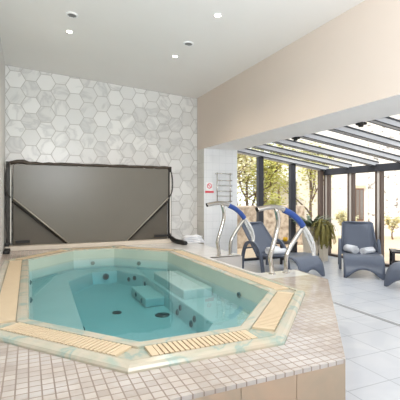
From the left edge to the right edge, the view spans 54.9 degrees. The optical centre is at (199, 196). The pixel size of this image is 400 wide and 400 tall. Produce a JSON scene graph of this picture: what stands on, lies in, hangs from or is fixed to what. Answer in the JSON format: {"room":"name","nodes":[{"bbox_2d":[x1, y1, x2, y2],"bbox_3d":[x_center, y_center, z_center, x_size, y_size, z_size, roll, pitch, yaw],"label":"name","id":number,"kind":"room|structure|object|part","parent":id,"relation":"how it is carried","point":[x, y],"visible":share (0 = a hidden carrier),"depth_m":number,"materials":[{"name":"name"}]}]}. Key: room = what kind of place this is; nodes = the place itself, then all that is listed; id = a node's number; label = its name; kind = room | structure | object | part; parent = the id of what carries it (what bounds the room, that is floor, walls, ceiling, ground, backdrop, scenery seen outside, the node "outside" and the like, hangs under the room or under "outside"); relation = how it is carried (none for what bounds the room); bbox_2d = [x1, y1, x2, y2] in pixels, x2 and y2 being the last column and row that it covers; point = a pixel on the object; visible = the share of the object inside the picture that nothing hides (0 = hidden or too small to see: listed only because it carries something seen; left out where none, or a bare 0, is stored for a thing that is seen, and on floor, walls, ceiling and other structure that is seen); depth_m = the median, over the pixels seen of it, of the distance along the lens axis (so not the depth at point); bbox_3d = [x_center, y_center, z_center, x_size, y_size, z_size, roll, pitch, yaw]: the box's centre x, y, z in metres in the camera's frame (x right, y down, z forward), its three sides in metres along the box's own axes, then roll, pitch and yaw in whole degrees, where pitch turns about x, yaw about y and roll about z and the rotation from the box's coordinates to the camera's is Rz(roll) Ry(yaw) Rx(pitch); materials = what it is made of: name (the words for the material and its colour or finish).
{"room":"indoor hot tub spa","nodes":[
{"label":"indoor hot tub spa","id":0,"kind":"room"},
{"bbox_2d":[0,38,4,257],"bbox_3d":[-1.873,-0.525,1.601,1.380,3.850,10.450,0,0,-24],"label":"wall","id":1,"kind":"structure","parent":0,"point":[2,62],"depth_m":5.98,"materials":[{"name":"paint"}]},
{"bbox_2d":[5,65,196,243],"bbox_3d":[-1.439,-0.525,7.622,4.470,3.850,0.204,0,0,-24],"label":"wall","id":2,"kind":"structure","parent":0,"point":[50,117],"depth_m":7.32,"materials":[{"name":"tile"}]},
{"bbox_2d":[4,237,173,250],"bbox_3d":[-1.905,0.850,7.058,2.980,0.070,0.445,0,0,-24],"label":"trim","id":3,"kind":"structure","parent":2,"relation":"attached to","point":[12,247],"depth_m":6.76,"materials":[{"name":"tile"}]},
{"bbox_2d":[0,0,364,97],"bbox_3d":[0.048,-2.354,2.621,5.820,0.638,10.750,0,0,-24],"label":"ceiling","id":4,"kind":"structure","parent":0,"point":[131,43],"depth_m":5.21,"materials":[{"name":"paint"}]},
{"bbox_2d":[66,12,77,17],"bbox_3d":[-1.573,-2.234,4.729,0.149,0.022,0.149,0,0,-17],"label":"ceiling vent","id":5,"kind":"object","parent":4,"relation":"in","point":[69,14],"visible":1,"depth_m":4.72,"materials":[{"name":"white metal"}]},
{"bbox_2d":[183,41,193,45],"bbox_3d":[-0.161,-2.143,5.391,0.149,0.022,0.149,0,0,-17],"label":"ceiling vent","id":6,"kind":"object","parent":4,"relation":"in","point":[186,43],"visible":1,"depth_m":5.37,"materials":[{"name":"white metal"}]},
{"bbox_2d":[213,13,221,17],"bbox_3d":[0.208,-2.147,4.548,0.099,0.013,0.099,0,0,-17],"label":"recessed light","id":7,"kind":"object","parent":4,"relation":"in","point":[217,15],"visible":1,"depth_m":4.54,"materials":[{"name":"white paint"}]},
{"bbox_2d":[197,0,399,253],"bbox_3d":[2.418,-0.400,3.507,0.770,3.600,10.440,0,0,-24],"label":"wall","id":8,"kind":"structure","parent":0,"point":[345,71],"depth_m":5.16,"materials":[{"name":"beige paint"}]},
{"bbox_2d":[205,182,213,192],"bbox_3d":[0.193,-0.190,7.852,0.190,0.220,0.007,0,0,-24],"label":"warning sign","id":9,"kind":"object","parent":8,"relation":"attached to","point":[209,185],"visible":1,"depth_m":7.85,"materials":[{"name":"white plastic"}]},
{"bbox_3d":[0.192,-0.190,7.853,0.150,0.220,0.004,0,0,-24],"label":"plate","id":10,"kind":"part","parent":9,"relation":"part of","materials":[{"name":"white plastic"}]},
{"bbox_2d":[215,172,231,202],"bbox_3d":[0.492,-0.190,7.947,0.356,0.620,0.081,0,0,-24],"label":"towel radiator","id":11,"kind":"object","parent":8,"relation":"attached to","point":[217,173],"visible":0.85,"depth_m":7.92,"materials":[{"name":"metal"}]},
{"bbox_2d":[237,151,324,260],"bbox_3d":[1.865,0.158,8.843,2.560,2.485,0.100,0,0,-24],"label":"window","id":12,"kind":"structure","parent":8,"relation":"in","point":[259,160],"depth_m":8.90,"materials":[{"name":"clear glass"},{"name":"dark metal"}]},
{"bbox_3d":[1.342,0.222,8.610,0.131,2.255,0.100,0,0,-24],"label":"post","id":13,"kind":"part","parent":12,"relation":"part of","materials":[{"name":"metal"}]},
{"bbox_3d":[1.865,-0.850,8.843,2.560,0.471,0.100,0,0,-24],"label":"rail","id":14,"kind":"part","parent":12,"relation":"part of","materials":[{"name":"grey metal"}]},
{"bbox_3d":[2.148,0.285,8.969,0.140,2.131,0.100,0,0,-24],"label":"post","id":15,"kind":"part","parent":12,"relation":"part of","materials":[{"name":"metal"}]},
{"bbox_3d":[2.915,0.344,9.311,0.100,2.012,0.100,0,0,-24],"label":"post","id":16,"kind":"part","parent":12,"relation":"part of","materials":[{"name":"brown metal"}]},
{"bbox_2d":[355,122,366,126],"bbox_3d":[2.141,-0.960,5.113,0.090,0.060,0.120,0,0,-24],"label":"bracket","id":17,"kind":"object","parent":8,"relation":"attached to","point":[360,124],"visible":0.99,"depth_m":5.08,"materials":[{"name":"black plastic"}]},
{"bbox_2d":[244,255,399,399],"bbox_3d":[1.313,1.460,3.075,8.300,0.120,10.550,0,0,-24],"label":"floor","id":18,"kind":"structure","parent":0,"point":[371,346],"depth_m":4.13,"materials":[{"name":"tile"}]},
{"bbox_2d":[0,243,345,399],"bbox_3d":[-1.182,1.141,4.407,4.526,0.517,5.866,0,0,-24],"label":"deck","id":19,"kind":"object","parent":18,"relation":"on","point":[310,365],"visible":0.54,"depth_m":1.98,"materials":[{"name":"tile"}]},
{"bbox_2d":[3,159,187,253],"bbox_3d":[-1.747,0.133,6.777,3.049,1.535,0.657,0,0,-24],"label":"cover","id":20,"kind":"object","parent":19,"relation":"on","point":[54,203],"visible":0.98,"depth_m":6.88,"materials":[{"name":"plastic"}]},
{"bbox_3d":[-3.212,0.143,6.440,0.056,1.476,0.080,0,0,-24],"label":"post","id":21,"kind":"part","parent":20,"relation":"part of","materials":[{"name":"metal"}]},
{"bbox_3d":[-2.965,0.748,6.438,0.220,0.045,0.025,0,0,-24],"label":"handle","id":22,"kind":"part","parent":20,"relation":"part of","materials":[{"name":"black plastic"}]},
{"bbox_3d":[-1.901,0.140,7.035,2.730,1.350,0.060,0,0,-24],"label":"panel","id":23,"kind":"part","parent":20,"relation":"part of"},
{"bbox_3d":[-1.872,0.135,6.971,2.730,1.360,0.060,0,0,-24],"label":"panel","id":24,"kind":"part","parent":20,"relation":"part of","materials":[{"name":"plastic"}]},
{"bbox_3d":[-0.736,0.748,7.431,0.300,0.045,0.025,0,0,-24],"label":"handle","id":25,"kind":"part","parent":20,"relation":"part of","materials":[{"name":"black plastic"}]},
{"bbox_3d":[-0.600,0.110,7.604,0.056,1.410,0.080,0,0,-24],"label":"post","id":26,"kind":"part","parent":20,"relation":"part of","materials":[{"name":"metal"}]},
{"bbox_3d":[-0.434,0.801,7.307,0.102,0.199,0.568,0,0,-39],"label":"lever arm","id":27,"kind":"part","parent":20,"relation":"part of","materials":[{"name":"black plastic"}]},
{"bbox_2d":[0,246,304,373],"bbox_3d":[-0.846,1.099,4.347,2.610,0.506,4.830,0,0,-24],"label":"hot tub","id":28,"kind":"object","parent":19,"relation":"in","point":[138,299],"depth_m":3.97,"materials":[{"name":"teal liquid"}]},
{"bbox_3d":[-1.350,0.854,2.651,0.144,0.014,0.040,0,0,-24],"label":"plate","id":29,"kind":"part","parent":28,"relation":"part of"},
{"bbox_3d":[-1.899,0.855,3.884,0.144,0.014,2.739,0,0,-24],"label":"overflow grate","id":30,"kind":"part","parent":28,"relation":"part of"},
{"bbox_3d":[-1.237,0.854,2.533,0.040,0.014,0.144,0,0,27],"label":"plate","id":31,"kind":"part","parent":28,"relation":"part of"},
{"bbox_3d":[-2.314,0.855,5.719,0.144,0.014,0.956,0,0,18],"label":"overflow grate","id":32,"kind":"part","parent":28,"relation":"part of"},
{"bbox_3d":[-0.839,0.855,2.334,0.931,0.014,0.144,0,0,27],"label":"overflow grate","id":33,"kind":"part","parent":28,"relation":"part of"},
{"bbox_3d":[-1.784,0.855,6.403,0.640,0.014,0.144,0,0,-24],"label":"overflow grate","id":34,"kind":"part","parent":28,"relation":"part of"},
{"bbox_3d":[-0.440,0.854,2.134,0.040,0.014,0.144,0,0,27],"label":"plate","id":35,"kind":"part","parent":28,"relation":"part of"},
{"bbox_2d":[29,258,257,341],"bbox_3d":[-0.846,1.182,4.347,1.978,0.336,4.198,0,0,-24],"label":"basin","id":36,"kind":"object","parent":28,"relation":"in","point":[136,299],"depth_m":4.56,"materials":[{"name":"teal liquid"}]},
{"bbox_3d":[-0.904,0.855,6.349,0.984,0.014,0.144,0,0,22],"label":"overflow grate","id":37,"kind":"part","parent":28,"relation":"part of","materials":[{"name":"beige plastic"}]},
{"bbox_3d":[-0.267,0.854,2.130,0.040,0.014,0.144,0,0,-24],"label":"plate","id":38,"kind":"part","parent":28,"relation":"part of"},
{"bbox_3d":[0.016,0.855,2.257,0.661,0.014,0.144,0,0,-24],"label":"overflow grate","id":39,"kind":"part","parent":28,"relation":"part of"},
{"bbox_3d":[0.203,0.855,4.819,0.144,0.014,2.745,0,0,-24],"label":"overflow grate","id":40,"kind":"part","parent":28,"relation":"part of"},
{"bbox_3d":[0.300,0.854,2.383,0.040,0.014,0.144,0,0,-24],"label":"plate","id":41,"kind":"part","parent":28,"relation":"part of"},
{"bbox_3d":[0.416,0.854,2.506,0.144,0.014,0.040,0,0,21],"label":"plate","id":42,"kind":"part","parent":28,"relation":"part of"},
{"bbox_3d":[0.587,0.855,2.961,0.144,0.014,1.012,0,0,21],"label":"overflow grate","id":43,"kind":"part","parent":28,"relation":"part of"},
{"bbox_3d":[0.753,0.854,3.583,0.144,0.014,0.040,0,0,-24],"label":"plate","id":44,"kind":"part","parent":28,"relation":"part of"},
{"bbox_2d":[181,234,203,242],"bbox_3d":[-0.153,0.807,7.485,0.487,0.155,0.274,0,0,-12],"label":"folded towel","id":45,"kind":"object","parent":19,"relation":"on","point":[195,238],"visible":0.83,"depth_m":7.41,"materials":[{"name":"white fabric"}]},
{"bbox_2d":[206,201,254,255],"bbox_3d":[0.478,0.476,5.894,0.847,0.826,0.089,0,0,-24],"label":"handrail","id":46,"kind":"object","parent":19,"relation":"on","point":[222,203],"visible":1,"depth_m":5.87,"materials":[{"name":"steel"},{"name":"pale steel"},{"name":"blue plastic"}]},
{"bbox_3d":[0.315,0.499,5.821,0.166,0.779,0.054,0,0,-24],"label":"leg","id":47,"kind":"part","parent":46,"relation":"part of","materials":[{"name":"metal"}]},
{"bbox_3d":[0.571,0.609,5.935,0.288,0.553,0.054,0,0,-24],"label":"leg","id":48,"kind":"part","parent":46,"relation":"part of","materials":[{"name":"metal"}]},
{"bbox_2d":[255,205,315,274],"bbox_3d":[1.018,0.488,4.503,0.846,0.803,0.089,0,0,-24],"label":"handrail","id":49,"kind":"object","parent":19,"relation":"on","point":[276,208],"visible":1,"depth_m":4.47,"materials":[{"name":"steel"},{"name":"blue plastic"}]},
{"bbox_3d":[0.854,0.510,4.430,0.166,0.757,0.054,0,0,-24],"label":"leg","id":50,"kind":"part","parent":49,"relation":"part of","materials":[{"name":"metal"}]},
{"bbox_3d":[1.110,0.617,4.544,0.287,0.537,0.054,0,0,-24],"label":"leg","id":51,"kind":"part","parent":49,"relation":"part of","materials":[{"name":"metal"}]},
{"bbox_2d":[241,221,324,275],"bbox_3d":[1.490,0.955,7.222,0.758,0.899,1.520,0,0,-37],"label":"sun lounger","id":52,"kind":"object","parent":18,"relation":"on","point":[305,262],"visible":0.7,"depth_m":7.24,"materials":[{"name":"plastic"}]},
{"bbox_3d":[0.991,1.119,7.295,0.048,0.571,0.612,0,0,-37],"label":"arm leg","id":53,"kind":"part","parent":52,"relation":"part of","materials":[{"name":"plastic"}]},
{"bbox_3d":[1.182,0.814,7.630,0.632,0.587,0.497,0,0,-37],"label":"backrest","id":54,"kind":"part","parent":52,"relation":"part of","materials":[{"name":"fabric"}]},
{"bbox_3d":[1.185,0.804,7.626,0.690,0.598,0.505,0,0,-37],"label":"frame","id":55,"kind":"part","parent":52,"relation":"part of","materials":[{"name":"plastic"}]},
{"bbox_2d":[265,246,279,253],"bbox_3d":[1.385,1.011,7.311,0.288,0.138,0.158,0,0,-37],"label":"rolled towel","id":56,"kind":"object","parent":52,"relation":"on","point":[276,247],"visible":0.26,"depth_m":7.26,"materials":[{"name":"white fabric"}]},
{"bbox_3d":[1.558,1.119,7.723,0.048,0.571,0.612,0,0,-37],"label":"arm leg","id":57,"kind":"part","parent":52,"relation":"part of","materials":[{"name":"plastic"}]},
{"bbox_2d":[273,248,285,254],"bbox_3d":[1.464,1.016,7.172,0.288,0.111,0.126,0,0,-17],"label":"rolled towel","id":58,"kind":"object","parent":52,"relation":"on","point":[279,251],"visible":0.66,"depth_m":7.12,"materials":[{"name":"white fabric"}]},
{"bbox_3d":[1.634,1.212,7.031,0.662,0.377,1.041,0,0,-37],"label":"seat","id":59,"kind":"part","parent":52,"relation":"part of","materials":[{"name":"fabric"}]},
{"bbox_2d":[276,240,297,264],"bbox_3d":[1.767,1.175,8.274,0.460,0.450,0.460,0,0,-29],"label":"side table","id":60,"kind":"object","parent":18,"relation":"on","point":[287,241],"visible":0.36,"depth_m":8.09,"materials":[{"name":"black metal"}]},
{"bbox_2d":[289,214,330,255],"bbox_3d":[2.538,0.894,8.743,0.985,1.013,1.003,0,0,4],"label":"potted plant","id":61,"kind":"object","parent":18,"relation":"on","point":[306,248],"visible":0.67,"depth_m":8.64,"materials":[{"name":"green plant"}]},
{"bbox_3d":[2.508,1.030,8.725,0.290,0.740,0.290,0,0,-24],"label":"pot","id":62,"kind":"part","parent":61,"relation":"part of","materials":[{"name":"beige ceramic"}]},
{"bbox_2d":[310,218,335,261],"bbox_3d":[2.700,0.938,8.445,0.668,0.925,0.588,0,0,-9],"label":"potted plant","id":63,"kind":"object","parent":18,"relation":"on","point":[323,233],"visible":0.99,"depth_m":8.32,"materials":[{"name":"green plant"}]},
{"bbox_3d":[2.705,1.050,8.429,0.170,0.700,0.170,0,0,-24],"label":"pot","id":64,"kind":"part","parent":63,"relation":"part of","materials":[{"name":"beige ceramic"}]},
{"bbox_2d":[323,162,399,266],"bbox_3d":[4.221,0.362,6.745,0.140,2.075,5.890,0,0,-24],"label":"window","id":65,"kind":"structure","parent":18,"relation":"on","point":[379,169],"depth_m":8.39,"materials":[{"name":"clear glass"},{"name":"metal"}]},
{"bbox_2d":[237,116,399,169],"bbox_3d":[3.084,-0.877,6.244,2.685,0.505,5.900,0,0,-24],"label":"roof","id":66,"kind":"structure","parent":65,"relation":"on","point":[388,122],"depth_m":7.12,"materials":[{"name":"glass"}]},
{"bbox_3d":[3.079,0.405,9.299,0.090,1.890,0.155,0,0,-24],"label":"post","id":67,"kind":"part","parent":65,"relation":"part of","materials":[{"name":"brown metal"}]},
{"bbox_3d":[3.386,0.405,8.609,0.090,1.890,0.155,0,0,-24],"label":"post","id":68,"kind":"part","parent":65,"relation":"part of","materials":[{"name":"metal"}]},
{"bbox_3d":[3.693,0.405,7.919,0.090,1.890,0.155,0,0,-24],"label":"post","id":69,"kind":"part","parent":65,"relation":"part of","materials":[{"name":"metal"}]},
{"bbox_2d":[338,221,384,279],"bbox_3d":[3.041,0.955,7.304,0.758,0.899,1.520,0,0,18],"label":"sun lounger","id":70,"kind":"object","parent":18,"relation":"on","point":[361,234],"visible":0.96,"depth_m":7.51,"materials":[{"name":"plastic"}]},
{"bbox_3d":[2.815,1.119,7.755,0.048,0.571,0.612,0,0,18],"label":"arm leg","id":71,"kind":"part","parent":70,"relation":"part of","materials":[{"name":"plastic"}]},
{"bbox_2d":[343,244,358,253],"bbox_3d":[2.934,1.006,7.472,0.168,0.148,0.308,0,0,-10],"label":"rolled towel","id":72,"kind":"object","parent":70,"relation":"on","point":[348,248],"visible":1,"depth_m":7.37,"materials":[{"name":"white fabric"}]},
{"bbox_3d":[3.199,0.814,7.790,0.632,0.587,0.497,0,0,18],"label":"backrest","id":73,"kind":"part","parent":70,"relation":"part of","materials":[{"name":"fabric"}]},
{"bbox_3d":[3.198,0.804,7.785,0.690,0.598,0.505,0,0,18],"label":"frame","id":74,"kind":"part","parent":70,"relation":"part of","materials":[{"name":"plastic"}]},
{"bbox_3d":[2.967,1.212,7.076,0.662,0.377,1.041,0,0,18],"label":"seat","id":75,"kind":"part","parent":70,"relation":"part of","materials":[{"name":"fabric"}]},
{"bbox_2d":[360,247,374,253],"bbox_3d":[3.169,1.013,7.285,0.308,0.126,0.143,0,0,-34],"label":"rolled towel","id":76,"kind":"object","parent":70,"relation":"on","point":[367,250],"visible":0.98,"depth_m":7.22,"materials":[{"name":"white fabric"}]},
{"bbox_3d":[3.490,1.119,7.536,0.048,0.571,0.612,0,0,18],"label":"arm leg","id":77,"kind":"part","parent":70,"relation":"part of","materials":[{"name":"plastic"}]},
{"bbox_2d":[333,302,399,326],"bbox_3d":[2.148,1.397,4.240,0.055,0.005,8.000,0,0,-24],"label":"floor drain","id":78,"kind":"object","parent":18,"relation":"in","point":[373,316],"depth_m":4.57,"materials":[{"name":"silver metal"}]},
{"bbox_2d":[384,261,399,286],"bbox_3d":[3.715,0.955,5.949,1.520,0.899,0.758,0,0,-16],"label":"sun lounger","id":79,"kind":"object","parent":18,"relation":"on","point":[392,275],"visible":1,"depth_m":5.97,"materials":[{"name":"plastic"}]},
{"bbox_2d":[389,248,399,265],"bbox_3d":[3.628,1.175,6.848,0.440,0.450,0.440,0,0,20],"label":"side table","id":80,"kind":"object","parent":18,"relation":"on","point":[392,252],"visible":0.59,"depth_m":6.87,"materials":[{"name":"black metal"}]},
{"bbox_3d":[3.515,1.193,7.091,0.044,0.414,0.044,0,0,20],"label":"leg","id":81,"kind":"part","parent":80,"relation":"part of","materials":[{"name":"black metal"}]},
{"label":"outside","id":82,"kind":"structure","parent":0,"visible":0},
{"bbox_2d":[237,236,399,263],"bbox_3d":[5.675,1.490,16.757,36.000,0.120,38.000,0,0,-24],"label":"ground","id":83,"kind":"structure","parent":82,"point":[388,242],"depth_m":10.69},
{"bbox_2d":[237,148,265,194],"bbox_3d":[-0.036,-0.913,12.056,4.221,4.719,2.688,0,0,38],"label":"tree","id":84,"kind":"object","parent":83,"relation":"on","point":[247,157],"visible":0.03,"depth_m":11.52,"materials":[{"name":"green plant"}]},
{"bbox_2d":[237,144,291,205],"bbox_3d":[1.431,-0.758,12.867,3.620,4.423,2.415,0,0,24],"label":"tree","id":85,"kind":"object","parent":83,"relation":"on","point":[268,170],"visible":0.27,"depth_m":12.41,"materials":[{"name":"green plant"}]},
{"bbox_2d":[237,140,301,205],"bbox_3d":[2.257,-0.325,12.688,2.290,3.540,3.296,0,0,-7],"label":"tree","id":86,"kind":"object","parent":83,"relation":"on","point":[279,168],"visible":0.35,"depth_m":12.60,"materials":[{"name":"green plant"}]},
{"bbox_2d":[237,205,304,248],"bbox_3d":[1.879,0.840,11.208,2.650,1.180,0.350,0,0,-24],"label":"wall","id":87,"kind":"structure","parent":83,"relation":"on","point":[249,211],"depth_m":11.08,"materials":[{"name":"stone"}]},
{"bbox_2d":[264,193,287,204],"bbox_3d":[2.194,0.647,12.029,0.901,1.569,1.404,0,0,41],"label":"shrub","id":88,"kind":"object","parent":83,"relation":"on","point":[271,202],"visible":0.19,"depth_m":12.14,"materials":[{"name":"green plant"}]},
{"bbox_2d":[264,178,296,204],"bbox_3d":[3.096,0.370,15.599,1.150,2.120,2.700,0,0,0],"label":"outbuilding","id":89,"kind":"structure","parent":83,"relation":"on","point":[285,195],"depth_m":14.35,"materials":[{"name":"beige"}]},
{"bbox_2d":[275,140,340,218],"bbox_3d":[3.776,-0.380,13.957,2.870,3.646,2.683,0,0,27],"label":"tree","id":90,"kind":"object","parent":83,"relation":"on","point":[311,187],"visible":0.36,"depth_m":13.44,"materials":[{"name":"green plant"}]},
{"bbox_2d":[276,114,399,235],"bbox_3d":[7.904,-1.670,16.199,9.000,6.200,4.500,0,0,0],"label":"house","id":91,"kind":"structure","parent":83,"relation":"on","point":[365,182],"depth_m":14.25,"materials":[{"name":"white paint"}]},
{"bbox_3d":[5.885,0.280,14.196,0.260,1.100,0.015,0,0,0],"label":"pane","id":92,"kind":"part","parent":91,"relation":"part of","materials":[{"name":"glass"}]},
{"bbox_2d":[332,206,357,226],"bbox_3d":[4.745,0.873,12.495,0.943,1.126,0.654,0,0,-24],"label":"shrub","id":93,"kind":"object","parent":83,"relation":"on","point":[339,217],"visible":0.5,"depth_m":12.45,"materials":[{"name":"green plant"}]},
{"bbox_2d":[384,213,399,239],"bbox_3d":[6.513,0.994,13.062,0.708,0.888,0.530,0,0,-24],"label":"shrub","id":94,"kind":"object","parent":83,"relation":"on","point":[396,220],"visible":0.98,"depth_m":12.97,"materials":[{"name":"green plant"}]}
]}

